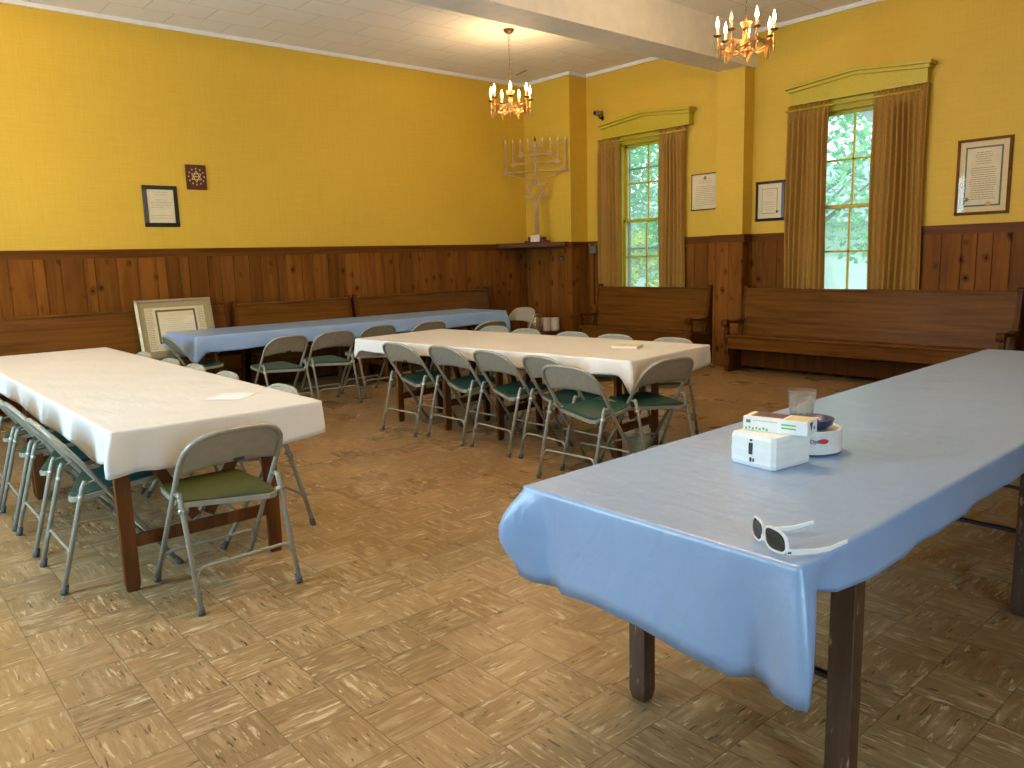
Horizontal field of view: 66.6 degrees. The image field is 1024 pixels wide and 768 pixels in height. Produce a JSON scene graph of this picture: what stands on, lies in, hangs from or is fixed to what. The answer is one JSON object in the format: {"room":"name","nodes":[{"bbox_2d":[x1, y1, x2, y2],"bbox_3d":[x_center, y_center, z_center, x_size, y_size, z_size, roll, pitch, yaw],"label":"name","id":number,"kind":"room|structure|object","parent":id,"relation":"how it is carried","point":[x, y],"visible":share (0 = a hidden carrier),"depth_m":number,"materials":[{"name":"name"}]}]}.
{"room":"house of worship","nodes":[
{"label":"house of worship","id":0,"kind":"room"},
{"bbox_2d":[0,3,526,250],"bbox_3d":[-3.454,-1.930,8.960,10.700,3.980,0.200,-10,12,-40],"label":"wall","id":1,"kind":"structure","parent":0,"point":[295,148],"depth_m":8.96,"materials":[{"name":"yellow paint"}]},
{"bbox_2d":[141,185,179,226],"bbox_3d":[-3.819,-1.934,8.487,0.365,0.440,0.020,-10,12,-40],"label":"framed certificate","id":2,"kind":"object","parent":1,"relation":"attached to","point":[160,203],"visible":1,"depth_m":8.48,"materials":[{"name":"paper"}]},
{"bbox_2d":[185,164,206,189],"bbox_3d":[-3.521,-2.306,8.695,0.224,0.270,0.027,-10,12,-40],"label":"plaque","id":3,"kind":"object","parent":1,"relation":"attached to","point":[195,174],"visible":1,"depth_m":8.69,"materials":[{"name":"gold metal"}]},
{"bbox_2d":[0,244,526,260],"bbox_3d":[-3.568,-1.477,8.757,10.150,0.092,0.046,-10,12,-40],"label":"trim","id":4,"kind":"structure","parent":1,"relation":"attached to","point":[177,252],"depth_m":8.98,"materials":[{"name":"brown wood"}]},
{"bbox_2d":[0,250,527,352],"bbox_3d":[-3.555,-0.680,8.896,10.150,1.540,0.018,-10,12,-40],"label":"wainscot","id":5,"kind":"structure","parent":1,"relation":"attached to","point":[28,288],"depth_m":9.21,"materials":[{"name":"brown wood"}]},
{"bbox_2d":[257,360,431,383],"bbox_3d":[-3.530,0.011,9.002,10.150,0.140,0.035,-10,12,-40],"label":"baseboard","id":6,"kind":"structure","parent":1,"relation":"attached to","point":[431,360],"depth_m":9.84,"materials":[{"name":"brown wood"}]},
{"bbox_2d":[21,0,863,83],"bbox_3d":[0.220,-3.364,4.263,10.900,0.150,11.750,-10,12,-40],"label":"ceiling","id":7,"kind":"structure","parent":0,"point":[397,31],"depth_m":8.65,"materials":[{"name":"paint"}]},
{"bbox_2d":[488,28,532,119],"bbox_3d":[-0.036,-3.552,8.929,0.513,0.960,0.523,1,9,13],"label":"chandelier","id":8,"kind":"object","parent":7,"relation":"hanging from","point":[496,108],"visible":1,"depth_m":8.90,"materials":[{"name":"gold metal"}]},
{"bbox_2d":[406,0,757,71],"bbox_3d":[-1.186,-3.298,5.907,10.500,0.430,0.400,-10,12,-40],"label":"ceiling beam","id":9,"kind":"structure","parent":7,"relation":"attached to","point":[661,29],"depth_m":7.75,"materials":[{"name":"white paint"}]},
{"bbox_2d":[713,0,778,63],"bbox_3d":[1.948,-3.214,6.505,0.523,0.960,0.513,-7,11,-30],"label":"chandelier","id":10,"kind":"object","parent":7,"relation":"hanging from","point":[746,51],"visible":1,"depth_m":6.50,"materials":[{"name":"gold metal"}]},
{"bbox_2d":[0,362,1023,767],"bbox_3d":[0.335,0.711,4.924,10.900,0.150,11.750,-10,12,-40],"label":"floor","id":11,"kind":"structure","parent":0,"point":[410,636],"depth_m":2.97,"materials":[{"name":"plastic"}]},
{"bbox_2d":[0,406,49,496],"bbox_3d":[-3.323,0.207,5.940,0.972,0.722,1.988,-10,12,-40],"label":"folding table","id":12,"kind":"object","parent":11,"relation":"on","point":[23,409],"visible":0.07,"depth_m":4.95,"materials":[{"name":"brown wood"}]},
{"bbox_2d":[0,405,76,508],"bbox_3d":[-3.078,0.336,5.001,0.533,0.771,0.475,-10,12,-40],"label":"folding chair","id":13,"kind":"object","parent":11,"relation":"on","point":[23,434],"visible":0.47,"depth_m":4.76,"materials":[{"name":"metal"}]},
{"bbox_2d":[0,399,111,531],"bbox_3d":[-2.721,0.391,4.598,0.533,0.771,0.475,-9,12,-39],"label":"folding chair","id":14,"kind":"object","parent":11,"relation":"on","point":[25,452],"visible":0.54,"depth_m":4.42,"materials":[{"name":"metal"}]},
{"bbox_2d":[3,402,139,557],"bbox_3d":[-2.366,0.446,4.196,0.533,0.771,0.475,-10,12,-40],"label":"folding chair","id":15,"kind":"object","parent":11,"relation":"on","point":[50,467],"visible":0.68,"depth_m":4.05,"materials":[{"name":"metal"}]},
{"bbox_2d":[26,418,183,595],"bbox_3d":[-1.957,0.509,3.734,0.533,0.771,0.475,-10,12,-40],"label":"folding chair","id":16,"kind":"object","parent":11,"relation":"on","point":[91,483],"visible":0.84,"depth_m":3.57,"materials":[{"name":"metal"}]},
{"bbox_2d":[0,302,245,414],"bbox_3d":[-4.336,-0.222,7.846,3.220,1.015,0.527,-10,12,-40],"label":"pew","id":17,"kind":"object","parent":11,"relation":"on","point":[117,330],"visible":0.44,"depth_m":7.97,"materials":[{"name":"brown wood"}]},
{"bbox_2d":[133,297,218,359],"bbox_3d":[-3.631,-0.606,8.466,0.800,0.631,0.164,-10,12,-40],"label":"framed document","id":18,"kind":"object","parent":17,"relation":"on","point":[154,318],"visible":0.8,"depth_m":8.39,"materials":[{"name":"beige paper"}]},
{"bbox_2d":[99,358,179,466],"bbox_3d":[-2.672,0.223,5.626,0.533,0.771,0.475,-10,12,-41],"label":"folding chair","id":19,"kind":"object","parent":11,"relation":"on","point":[169,360],"visible":0.07,"depth_m":5.70,"materials":[{"name":"metal"}]},
{"bbox_2d":[136,351,151,357],"bbox_3d":[-3.100,0.156,6.110,0.533,0.771,0.475,-10,12,-40],"label":"folding chair","id":20,"kind":"object","parent":11,"relation":"on","point":[145,354],"visible":0.08,"depth_m":6.19,"materials":[{"name":"metal"}]},
{"bbox_2d":[25,410,282,592],"bbox_3d":[-1.998,0.413,4.443,0.972,0.722,1.988,-10,12,-40],"label":"folding table","id":21,"kind":"object","parent":11,"relation":"on","point":[129,540],"visible":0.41,"depth_m":3.60,"materials":[{"name":"brown wood"}]},
{"bbox_2d":[0,347,325,479],"bbox_3d":[-2.664,0.037,5.143,1.063,0.202,4.108,-10,12,-40],"label":"tablecloth","id":22,"kind":"object","parent":21,"relation":"on","point":[129,413],"visible":0.99,"depth_m":4.02,"materials":[{"name":"white fabric"}]},
{"bbox_2d":[206,393,255,399],"bbox_3d":[-1.485,0.065,4.138,0.188,0.001,0.195,0,9,7],"label":"paper sheet","id":23,"kind":"object","parent":22,"relation":"on","point":[225,396],"visible":1,"depth_m":4.12,"materials":[{"name":"white paper"}]},
{"bbox_2d":[139,363,218,493],"bbox_3d":[-2.336,0.275,5.246,0.533,0.771,0.475,-10,12,-40],"label":"folding chair","id":24,"kind":"object","parent":11,"relation":"on","point":[193,365],"visible":0.07,"depth_m":5.27,"materials":[{"name":"metal"}]},
{"bbox_2d":[161,336,223,369],"bbox_3d":[-3.157,-0.115,7.793,0.533,0.771,0.475,-9,12,-38],"label":"folding chair","id":25,"kind":"object","parent":11,"relation":"on","point":[172,344],"visible":0.48,"depth_m":7.68,"materials":[{"name":"metal"}]},
{"bbox_2d":[144,371,246,512],"bbox_3d":[-1.967,0.332,4.829,0.533,0.771,0.475,-9,12,-39],"label":"folding chair","id":26,"kind":"object","parent":11,"relation":"on","point":[229,374],"visible":0.16,"depth_m":4.89,"materials":[{"name":"metal"}]},
{"bbox_2d":[154,423,302,615],"bbox_3d":[-1.305,0.530,3.492,0.475,0.771,0.533,-10,13,-43],"label":"folding chair","id":27,"kind":"object","parent":11,"relation":"on","point":[237,443],"visible":1,"depth_m":3.39,"materials":[{"name":"metal"}]},
{"bbox_2d":[193,383,315,549],"bbox_3d":[-1.439,0.414,4.232,0.533,0.771,0.475,-10,12,-41],"label":"folding chair","id":28,"kind":"object","parent":11,"relation":"on","point":[283,387],"visible":0.26,"depth_m":4.21,"materials":[{"name":"metal"}]},
{"bbox_2d":[199,346,363,385],"bbox_3d":[-2.636,-0.268,8.752,1.968,0.722,0.868,-10,12,-40],"label":"folding table","id":29,"kind":"object","parent":11,"relation":"on","point":[213,355],"visible":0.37,"depth_m":9.04,"materials":[{"name":"brown wood"}]},
{"bbox_2d":[164,308,510,363],"bbox_3d":[-1.890,-0.631,9.361,4.133,0.276,0.983,-10,12,-40],"label":"tablecloth","id":30,"kind":"object","parent":29,"relation":"on","point":[196,343],"visible":0.95,"depth_m":8.67,"materials":[{"name":"blue fabric"}]},
{"bbox_2d":[251,335,314,398],"bbox_3d":[-2.259,-0.102,7.555,0.533,0.771,0.475,7,13,43],"label":"folding chair","id":31,"kind":"object","parent":11,"relation":"on","point":[289,343],"visible":0.74,"depth_m":7.43,"materials":[{"name":"metal"}]},
{"bbox_2d":[231,294,370,384],"bbox_3d":[-2.502,-0.530,9.426,1.550,1.015,0.527,-10,12,-40],"label":"pew","id":32,"kind":"object","parent":11,"relation":"on","point":[246,314],"visible":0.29,"depth_m":9.37,"materials":[{"name":"brown wood"}]},
{"bbox_2d":[300,330,362,402],"bbox_3d":[-1.882,-0.176,7.944,0.475,0.771,0.533,-9,12,-39],"label":"folding chair","id":33,"kind":"object","parent":11,"relation":"on","point":[336,338],"visible":0.9,"depth_m":7.83,"materials":[{"name":"metal"}]},
{"bbox_2d":[340,324,395,398],"bbox_3d":[-1.545,-0.271,8.472,0.475,0.771,0.533,-10,12,-42],"label":"folding chair","id":34,"kind":"object","parent":11,"relation":"on","point":[386,329],"visible":0.53,"depth_m":8.29,"materials":[{"name":"metal"}]},
{"bbox_2d":[363,325,475,382],"bbox_3d":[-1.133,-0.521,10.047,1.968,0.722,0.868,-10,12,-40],"label":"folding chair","id":35,"kind":"object","parent":11,"relation":"on","point":[469,327],"visible":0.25,"depth_m":9.41,"materials":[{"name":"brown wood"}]},
{"bbox_2d":[392,320,450,389],"bbox_3d":[-1.033,-0.340,8.808,0.475,0.771,0.533,-10,12,-40],"label":"folding chair","id":36,"kind":"object","parent":11,"relation":"on","point":[428,325],"visible":0.21,"depth_m":8.60,"materials":[{"name":"metal"}]},
{"bbox_2d":[381,342,462,436],"bbox_3d":[-0.779,0.007,6.629,0.475,0.771,0.533,7,13,44],"label":"folding chair","id":37,"kind":"object","parent":11,"relation":"on","point":[394,352],"visible":0.97,"depth_m":6.50,"materials":[{"name":"metal"}]},
{"bbox_2d":[352,286,509,374],"bbox_3d":[-1.041,-0.775,10.686,2.270,1.015,0.527,-10,12,-40],"label":"pew","id":38,"kind":"object","parent":11,"relation":"on","point":[476,298],"visible":0.2,"depth_m":10.66,"materials":[{"name":"brown wood"}]},
{"bbox_2d":[395,356,490,430],"bbox_3d":[-0.505,-0.049,7.030,1.448,0.722,1.018,7,12,42],"label":"folding table","id":39,"kind":"object","parent":11,"relation":"on","point":[401,395],"visible":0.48,"depth_m":6.90,"materials":[{"name":"brown wood"}]},
{"bbox_2d":[426,345,509,445],"bbox_3d":[-0.359,0.048,6.300,0.533,0.771,0.475,-10,12,-41],"label":"folding chair","id":40,"kind":"object","parent":11,"relation":"on","point":[440,355],"visible":0.93,"depth_m":6.17,"materials":[{"name":"metal"}]},
{"bbox_2d":[454,320,506,390],"bbox_3d":[-0.351,-0.329,8.621,0.475,0.771,0.533,-10,12,-40],"label":"folding chair","id":41,"kind":"object","parent":11,"relation":"on","point":[494,322],"visible":0.16,"depth_m":8.36,"materials":[{"name":"metal"}]},
{"bbox_2d":[451,325,515,406],"bbox_3d":[-0.318,-0.166,7.613,0.475,0.771,0.533,7,13,44],"label":"folding chair","id":42,"kind":"object","parent":11,"relation":"on","point":[492,328],"visible":0.12,"depth_m":7.71,"materials":[{"name":"metal"}]},
{"bbox_2d":[473,328,547,419],"bbox_3d":[-0.026,-0.111,7.223,0.533,0.771,0.475,-10,12,-41],"label":"folding chair","id":43,"kind":"object","parent":11,"relation":"on","point":[521,330],"visible":0.25,"depth_m":7.28,"materials":[{"name":"metal"}]},
{"bbox_2d":[470,350,561,457],"bbox_3d":[0.019,0.103,5.895,0.533,0.771,0.475,-9,12,-38],"label":"folding chair","id":44,"kind":"object","parent":11,"relation":"on","point":[486,360],"visible":0.94,"depth_m":5.78,"materials":[{"name":"metal"}]},
{"bbox_2d":[509,307,534,332],"bbox_3d":[0.011,-0.615,10.325,0.475,0.771,0.533,7,13,44],"label":"folding chair","id":45,"kind":"object","parent":11,"relation":"on","point":[527,314],"visible":0.44,"depth_m":10.41,"materials":[{"name":"metal"}]},
{"bbox_2d":[540,330,563,334],"bbox_3d":[0.414,-0.618,11.583,0.640,0.335,0.400,-10,12,-40],"label":"stand","id":46,"kind":"object","parent":11,"relation":"on","point":[550,331],"visible":0.18,"depth_m":11.47,"materials":[{"name":"brown wood"}]},
{"bbox_2d":[527,311,541,331],"bbox_3d":[0.331,-0.928,11.480,0.230,0.315,0.230,-10,12,-40],"label":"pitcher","id":47,"kind":"object","parent":46,"relation":"on","point":[536,324],"visible":0.48,"depth_m":11.40,"materials":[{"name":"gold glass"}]},
{"bbox_2d":[541,317,549,330],"bbox_3d":[0.504,-0.891,11.612,0.142,0.190,0.142,-10,12,-40],"label":"canister","id":48,"kind":"object","parent":46,"relation":"on","point":[545,321],"visible":0.98,"depth_m":11.56,"materials":[{"name":"white ceramic"}]},
{"bbox_2d":[550,317,558,330],"bbox_3d":[0.638,-0.894,11.609,0.142,0.190,0.142,-10,12,-40],"label":"canister","id":49,"kind":"object","parent":46,"relation":"on","point":[554,321],"visible":1,"depth_m":11.56,"materials":[{"name":"white ceramic"}]},
{"bbox_2d":[516,331,588,428],"bbox_3d":[0.378,-0.051,6.782,0.533,0.771,0.475,-10,13,-43],"label":"folding chair","id":50,"kind":"object","parent":11,"relation":"on","point":[567,333],"visible":0.19,"depth_m":6.84,"materials":[{"name":"metal"}]},
{"bbox_2d":[518,355,613,470],"bbox_3d":[0.384,0.155,5.510,0.533,0.771,0.475,-9,12,-38],"label":"folding chair","id":51,"kind":"object","parent":11,"relation":"on","point":[533,364],"visible":0.63,"depth_m":5.46,"materials":[{"name":"metal"}]},
{"bbox_2d":[495,372,658,458],"bbox_3d":[0.587,0.081,6.039,1.448,0.722,1.018,7,12,42],"label":"folding table","id":52,"kind":"object","parent":11,"relation":"on","point":[653,419],"visible":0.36,"depth_m":5.74,"materials":[{"name":"brown wood"}]},
{"bbox_2d":[354,329,710,393],"bbox_3d":[0.034,-0.247,6.484,3.050,0.220,1.116,7,12,42],"label":"tablecloth","id":53,"kind":"object","parent":52,"relation":"on","point":[592,355],"visible":0.86,"depth_m":5.99,"materials":[{"name":"white fabric"}]},
{"bbox_2d":[610,343,642,348],"bbox_3d":[0.857,-0.283,5.821,0.206,0.018,0.156,3,10,27],"label":"booklet","id":54,"kind":"object","parent":53,"relation":"on","point":[623,346],"visible":1,"depth_m":5.78,"materials":[{"name":"paper"}]},
{"bbox_2d":[537,364,632,477],"bbox_3d":[0.499,0.228,5.045,0.475,0.771,0.533,7,13,44],"label":"folding chair","id":55,"kind":"object","parent":11,"relation":"on","point":[555,376],"visible":0.91,"depth_m":4.93,"materials":[{"name":"metal"}]},
{"bbox_2d":[557,334,636,432],"bbox_3d":[0.712,-0.009,6.464,0.475,0.771,0.533,7,13,44],"label":"folding chair","id":56,"kind":"object","parent":11,"relation":"on","point":[600,378],"visible":0.15,"depth_m":6.48,"materials":[{"name":"metal"}]},
{"bbox_2d":[576,284,712,364],"bbox_3d":[1.737,-0.823,10.497,0.527,1.015,1.940,-10,12,-40],"label":"pew","id":57,"kind":"object","parent":11,"relation":"on","point":[639,313],"visible":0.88,"depth_m":10.41,"materials":[{"name":"brown wood"}]},
{"bbox_2d":[598,356,693,462],"bbox_3d":[0.918,0.178,5.276,0.475,0.771,0.533,-8,11,-33],"label":"folding chair","id":58,"kind":"object","parent":11,"relation":"on","point":[675,368],"visible":0.77,"depth_m":5.16,"materials":[{"name":"metal"}]},
{"bbox_2d":[613,337,698,444],"bbox_3d":[1.118,0.042,6.080,0.533,0.771,0.475,-10,13,-43],"label":"folding chair","id":59,"kind":"object","parent":11,"relation":"on","point":[667,384],"visible":0.39,"depth_m":6.05,"materials":[{"name":"metal"}]},
{"bbox_2d":[629,473,1023,767],"bbox_3d":[1.136,0.594,2.782,2.068,0.722,0.882,-10,12,-41],"label":"folding table","id":60,"kind":"object","parent":11,"relation":"on","point":[846,622],"visible":0.16,"depth_m":1.99,"materials":[{"name":"brown wood"}]},
{"bbox_2d":[499,349,1023,711],"bbox_3d":[1.913,0.243,3.458,4.357,0.323,1.107,-10,12,-40],"label":"tablecloth","id":61,"kind":"object","parent":60,"relation":"on","point":[660,539],"visible":0.94,"depth_m":2.20,"materials":[{"name":"blue fabric"}]},
{"bbox_2d":[731,428,809,470],"bbox_3d":[0.846,0.204,2.555,0.191,0.104,0.173,-8,11,-33],"label":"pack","id":62,"kind":"object","parent":61,"relation":"on","point":[769,451],"visible":0.89,"depth_m":2.49},
{"bbox_2d":[748,439,753,461],"bbox_3d":[0.768,0.214,2.503,0.002,0.074,0.020,-8,11,-33],"label":"print","id":63,"kind":"object","parent":62,"relation":"attached to","point":[750,441],"depth_m":2.50},
{"bbox_2d":[743,411,816,436],"bbox_3d":[0.873,0.129,2.540,0.211,0.047,0.093,6,12,38],"label":"box","id":64,"kind":"object","parent":62,"relation":"on","point":[804,426],"visible":1,"depth_m":2.51,"materials":[{"name":"white cardboard"}]},
{"bbox_2d":[745,424,795,430],"bbox_3d":[0.832,0.139,2.515,0.165,0.029,0.002,6,12,38],"label":"print","id":65,"kind":"object","parent":64,"relation":"attached to","point":[781,424],"depth_m":2.49},
{"bbox_2d":[785,415,814,421],"bbox_3d":[0.924,0.111,2.496,0.074,0.001,0.080,6,12,38],"label":"print","id":66,"kind":"object","parent":64,"relation":"on","point":[788,418],"depth_m":2.49},
{"bbox_2d":[752,515,847,554],"bbox_3d":[0.670,0.346,1.842,0.168,0.057,0.160,-3,9,-11],"label":"sunglasses","id":67,"kind":"object","parent":61,"relation":"on","point":[774,538],"visible":1,"depth_m":1.79,"materials":[{"name":"white plastic"}]},
{"bbox_2d":[809,423,841,454],"bbox_3d":[1.028,0.185,2.704,0.218,0.084,0.218,-10,12,-40],"label":"plate stack","id":68,"kind":"object","parent":61,"relation":"on","point":[826,441],"visible":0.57,"depth_m":2.61,"materials":[{"name":"white plastic"}]},
{"bbox_2d":[789,413,834,429],"bbox_3d":[1.031,0.133,2.699,0.158,0.034,0.158,-10,12,-40],"label":"bowl stack","id":69,"kind":"object","parent":68,"relation":"on","point":[823,421],"visible":0.48,"depth_m":2.71,"materials":[{"name":"blue plastic"}]},
{"bbox_2d":[787,388,815,416],"bbox_3d":[0.997,0.079,2.685,0.098,0.118,0.098,-10,12,-40],"label":"plastic cup","id":70,"kind":"object","parent":69,"relation":"on","point":[809,388],"visible":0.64,"depth_m":2.67,"materials":[{"name":"white"}]},
{"bbox_2d":[721,285,1023,378],"bbox_3d":[3.658,-0.525,8.325,0.527,1.015,2.980,-10,12,-40],"label":"pew","id":71,"kind":"object","parent":11,"relation":"on","point":[871,333],"visible":0.84,"depth_m":8.28,"materials":[{"name":"brown wood"}]},
{"bbox_2d":[1003,484,1018,489],"bbox_3d":[2.694,0.323,4.179,2.068,0.722,0.858,-10,12,-41],"label":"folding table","id":72,"kind":"object","parent":11,"relation":"on","point":[1007,485],"visible":0.02,"depth_m":3.55,"materials":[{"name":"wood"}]},
{"bbox_2d":[523,75,587,241],"bbox_3d":[0.667,-2.499,11.750,0.350,3.980,0.960,-10,12,-40],"label":"wall","id":73,"kind":"structure","parent":0,"point":[558,105],"depth_m":11.37,"materials":[{"name":"yellow paint"}]},
{"bbox_2d":[0,0,883,86],"bbox_3d":[0.223,-3.268,4.278,10.500,0.045,11.350,-10,12,-40],"label":"trim","id":74,"kind":"structure","parent":73,"relation":"attached to","point":[12,2],"depth_m":8.90,"materials":[{"name":"white paint"}]},
{"bbox_2d":[497,241,568,247],"bbox_3d":[0.296,-2.052,11.509,0.628,0.067,0.918,-10,12,-40],"label":"corner shelf","id":75,"kind":"object","parent":73,"relation":"attached to","point":[535,244],"visible":0.99,"depth_m":11.44,"materials":[{"name":"brown wood"}]},
{"bbox_2d":[503,135,568,242],"bbox_3d":[0.349,-2.835,11.364,0.994,1.521,0.214,2,10,19],"label":"menorah","id":76,"kind":"object","parent":75,"relation":"on","point":[534,238],"visible":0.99,"depth_m":11.35,"materials":[{"name":"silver metal"}]},
{"bbox_2d":[527,242,587,249],"bbox_3d":[0.676,-2.088,11.784,0.396,0.092,1.006,-10,12,-40],"label":"trim","id":77,"kind":"structure","parent":73,"relation":"attached to","point":[570,244],"depth_m":11.46,"materials":[{"name":"brown wood"}]},
{"bbox_2d":[527,248,588,335],"bbox_3d":[0.700,-1.293,11.932,0.368,1.540,0.978,-10,12,-40],"label":"wainscot","id":78,"kind":"object","parent":73,"relation":"attached to","point":[556,288],"visible":0.66,"depth_m":11.63,"materials":[{"name":"brown wood"}]},
{"bbox_2d":[715,66,754,234],"bbox_3d":[2.714,-2.199,9.548,0.200,3.980,0.380,-10,12,-40],"label":"pillar","id":79,"kind":"structure","parent":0,"point":[735,87],"depth_m":9.37,"materials":[{"name":"yellow paint"}]},
{"bbox_2d":[710,234,752,242],"bbox_3d":[2.708,-1.791,9.599,0.246,0.092,0.472,-10,12,-40],"label":"trim","id":80,"kind":"structure","parent":79,"relation":"attached to","point":[734,237],"depth_m":9.49,"materials":[{"name":"brown wood"}]},
{"bbox_2d":[712,242,751,365],"bbox_3d":[2.741,-0.994,9.738,0.218,1.540,0.416,-10,12,-40],"label":"pilaster","id":81,"kind":"object","parent":79,"relation":"attached to","point":[732,261],"visible":0.7,"depth_m":9.62,"materials":[{"name":"brown wood"}]},
{"bbox_2d":[586,0,1023,272],"bbox_3d":[4.298,-2.002,8.057,0.200,3.980,11.350,-10,12,-40],"label":"wall","id":82,"kind":"structure","parent":0,"point":[976,88],"depth_m":8.12,"materials":[{"name":"yellow paint"}]},
{"bbox_2d":[593,110,603,120],"bbox_3d":[1.223,-3.789,11.005,0.177,0.125,0.070,-10,12,-40],"label":"security camera","id":83,"kind":"object","parent":82,"relation":"attached to","point":[598,113],"visible":1,"depth_m":10.98,"materials":[{"name":"plastic"}]},
{"bbox_2d":[597,106,696,286],"bbox_3d":[1.881,-2.175,10.701,0.345,3.010,1.560,-10,12,-40],"label":"window","id":84,"kind":"structure","parent":82,"relation":"in","point":[647,121],"depth_m":10.77,"materials":[{"name":"yellow paint"}]},
{"bbox_2d":[600,129,687,144],"bbox_3d":[1.753,-3.326,10.510,0.076,0.022,1.470,-10,12,-40],"label":"curtain rod","id":85,"kind":"object","parent":84,"relation":"attached to","point":[680,129],"visible":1,"depth_m":10.43,"materials":[{"name":"yellow paint"}]},
{"bbox_2d":[597,137,620,285],"bbox_3d":[1.379,-2.269,11.111,0.075,2.372,0.423,-10,12,-40],"label":"curtain","id":86,"kind":"object","parent":85,"relation":"hanging from","point":[608,234],"visible":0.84,"depth_m":11.08,"materials":[{"name":"brown fabric"}]},
{"bbox_2d":[658,125,684,286],"bbox_3d":[2.100,-2.157,10.293,0.073,2.372,0.431,-10,12,-40],"label":"curtain","id":87,"kind":"object","parent":85,"relation":"hanging from","point":[671,145],"visible":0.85,"depth_m":10.26,"materials":[{"name":"brown fabric"}]},
{"bbox_2d":[691,172,715,210],"bbox_3d":[2.458,-2.449,9.932,0.020,0.455,0.420,-10,12,-40],"label":"framed certificate","id":88,"kind":"object","parent":82,"relation":"attached to","point":[703,186],"visible":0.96,"depth_m":9.95,"materials":[{"name":"paper"}]},
{"bbox_2d":[755,179,784,221],"bbox_3d":[3.066,-2.178,9.279,0.020,0.465,0.375,-10,12,-40],"label":"framed certificate","id":89,"kind":"object","parent":82,"relation":"attached to","point":[770,195],"visible":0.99,"depth_m":9.27,"materials":[{"name":"paper"}]},
{"bbox_2d":[711,352,878,378],"bbox_3d":[4.592,-0.042,7.916,0.035,0.140,10.350,-10,12,-40],"label":"baseboard","id":90,"kind":"structure","parent":82,"relation":"attached to","point":[711,352],"depth_m":9.10,"materials":[{"name":"brown wood"}]},
{"bbox_2d":[588,231,1023,351],"bbox_3d":[4.573,-0.734,7.817,0.018,1.540,10.370,-10,12,-40],"label":"wainscot","id":91,"kind":"structure","parent":82,"relation":"attached to","point":[994,261],"depth_m":7.91,"materials":[{"name":"brown wood"}]},
{"bbox_2d":[588,244,597,304],"bbox_3d":[1.203,-1.615,11.486,0.065,0.891,0.159,-10,12,-40],"label":"junction box","id":92,"kind":"object","parent":91,"relation":"attached to","point":[592,249],"visible":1,"depth_m":11.45,"materials":[{"name":"grey metal"}]},
{"bbox_2d":[588,221,1023,247],"bbox_3d":[4.533,-1.532,7.686,0.046,0.092,10.390,-10,12,-40],"label":"trim","id":93,"kind":"structure","parent":82,"relation":"attached to","point":[1002,226],"depth_m":7.84,"materials":[{"name":"brown wood"}]},
{"bbox_2d":[785,59,936,288],"bbox_3d":[3.766,-1.883,8.570,0.345,3.010,1.560,-10,12,-40],"label":"window","id":94,"kind":"structure","parent":82,"relation":"in","point":[855,82],"depth_m":8.36,"materials":[{"name":"yellow paint"}]},
{"bbox_2d":[786,88,920,112],"bbox_3d":[3.638,-3.034,8.379,0.076,0.022,1.470,-10,12,-40],"label":"curtain rod","id":95,"kind":"object","parent":94,"relation":"attached to","point":[918,89],"visible":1,"depth_m":8.29,"materials":[{"name":"yellow paint"}]},
{"bbox_2d":[784,100,828,288],"bbox_3d":[3.339,-1.965,8.893,0.074,2.372,0.512,-10,12,-40],"label":"curtain","id":96,"kind":"object","parent":95,"relation":"hanging from","point":[806,154],"visible":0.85,"depth_m":8.85,"materials":[{"name":"brown fabric"}]},
{"bbox_2d":[867,83,928,289],"bbox_3d":[4.002,-1.862,8.145,0.075,2.372,0.562,-10,12,-40],"label":"curtain","id":97,"kind":"object","parent":95,"relation":"hanging from","point":[891,166],"visible":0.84,"depth_m":8.11,"materials":[{"name":"brown fabric"}]},
{"bbox_2d":[954,134,1014,215],"bbox_3d":[4.571,-2.015,7.565,0.020,0.725,0.485,-10,12,-40],"label":"framed certificate","id":98,"kind":"object","parent":82,"relation":"attached to","point":[984,165],"visible":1,"depth_m":7.55,"materials":[{"name":"paper"}]},
{"label":"outside","id":99,"kind":"structure","parent":0,"visible":0},
{"bbox_3d":[19.342,-3.124,30.106,51.150,0.300,80.000,-10,12,-40],"label":"ground","id":100,"kind":"structure","parent":99,"visible":0},
{"bbox_2d":[631,144,658,260],"bbox_3d":[2.876,-5.586,21.380,7.506,8.288,7.112,1,9,13],"label":"leafy tree","id":101,"kind":"object","parent":100,"relation":"on","point":[640,158],"visible":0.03,"depth_m":21.70,"materials":[{"name":"green plant"}]},
{"bbox_2d":[631,227,658,286],"bbox_3d":[2.502,-1.916,15.941,1.876,2.846,1.627,-5,10,-23],"label":"leafy tree","id":102,"kind":"object","parent":100,"relation":"on","point":[638,264],"visible":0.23,"depth_m":15.94,"materials":[{"name":"green plant"}]},
{"bbox_2d":[632,145,657,186],"bbox_3d":[8.058,-9.216,33.807,7.500,11.181,8.701,5,12,37],"label":"leafy tree","id":103,"kind":"object","parent":100,"relation":"on","point":[656,169],"visible":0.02,"depth_m":35.72,"materials":[{"name":"green plant"}]},
{"bbox_2d":[631,161,877,288],"bbox_3d":[8.360,-4.394,24.537,8.400,4.600,5.800,6,12,38],"label":"house","id":104,"kind":"structure","parent":100,"relation":"on","point":[835,268],"depth_m":21.12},
{"bbox_2d":[645,112,876,263],"bbox_3d":[6.062,-5.686,17.608,6.737,9.514,6.949,3,10,29],"label":"leafy tree","id":105,"kind":"object","parent":100,"relation":"on","point":[846,169],"visible":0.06,"depth_m":15.99,"materials":[{"name":"green plant"}]},
{"bbox_2d":[830,124,871,163],"bbox_3d":[14.698,-8.810,26.938,9.260,12.209,9.755,-10,12,-40],"label":"leafy tree","id":106,"kind":"object","parent":100,"relation":"on","point":[869,140],"visible":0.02,"depth_m":25.59,"materials":[{"name":"green plant"}]},
{"bbox_2d":[859,110,882,122],"bbox_3d":[4.941,-2.209,10.524,0.515,4.964,1.600,-10,12,-40],"label":"porch roof","id":107,"kind":"structure","parent":100,"relation":"on","point":[868,114],"depth_m":10.66,"materials":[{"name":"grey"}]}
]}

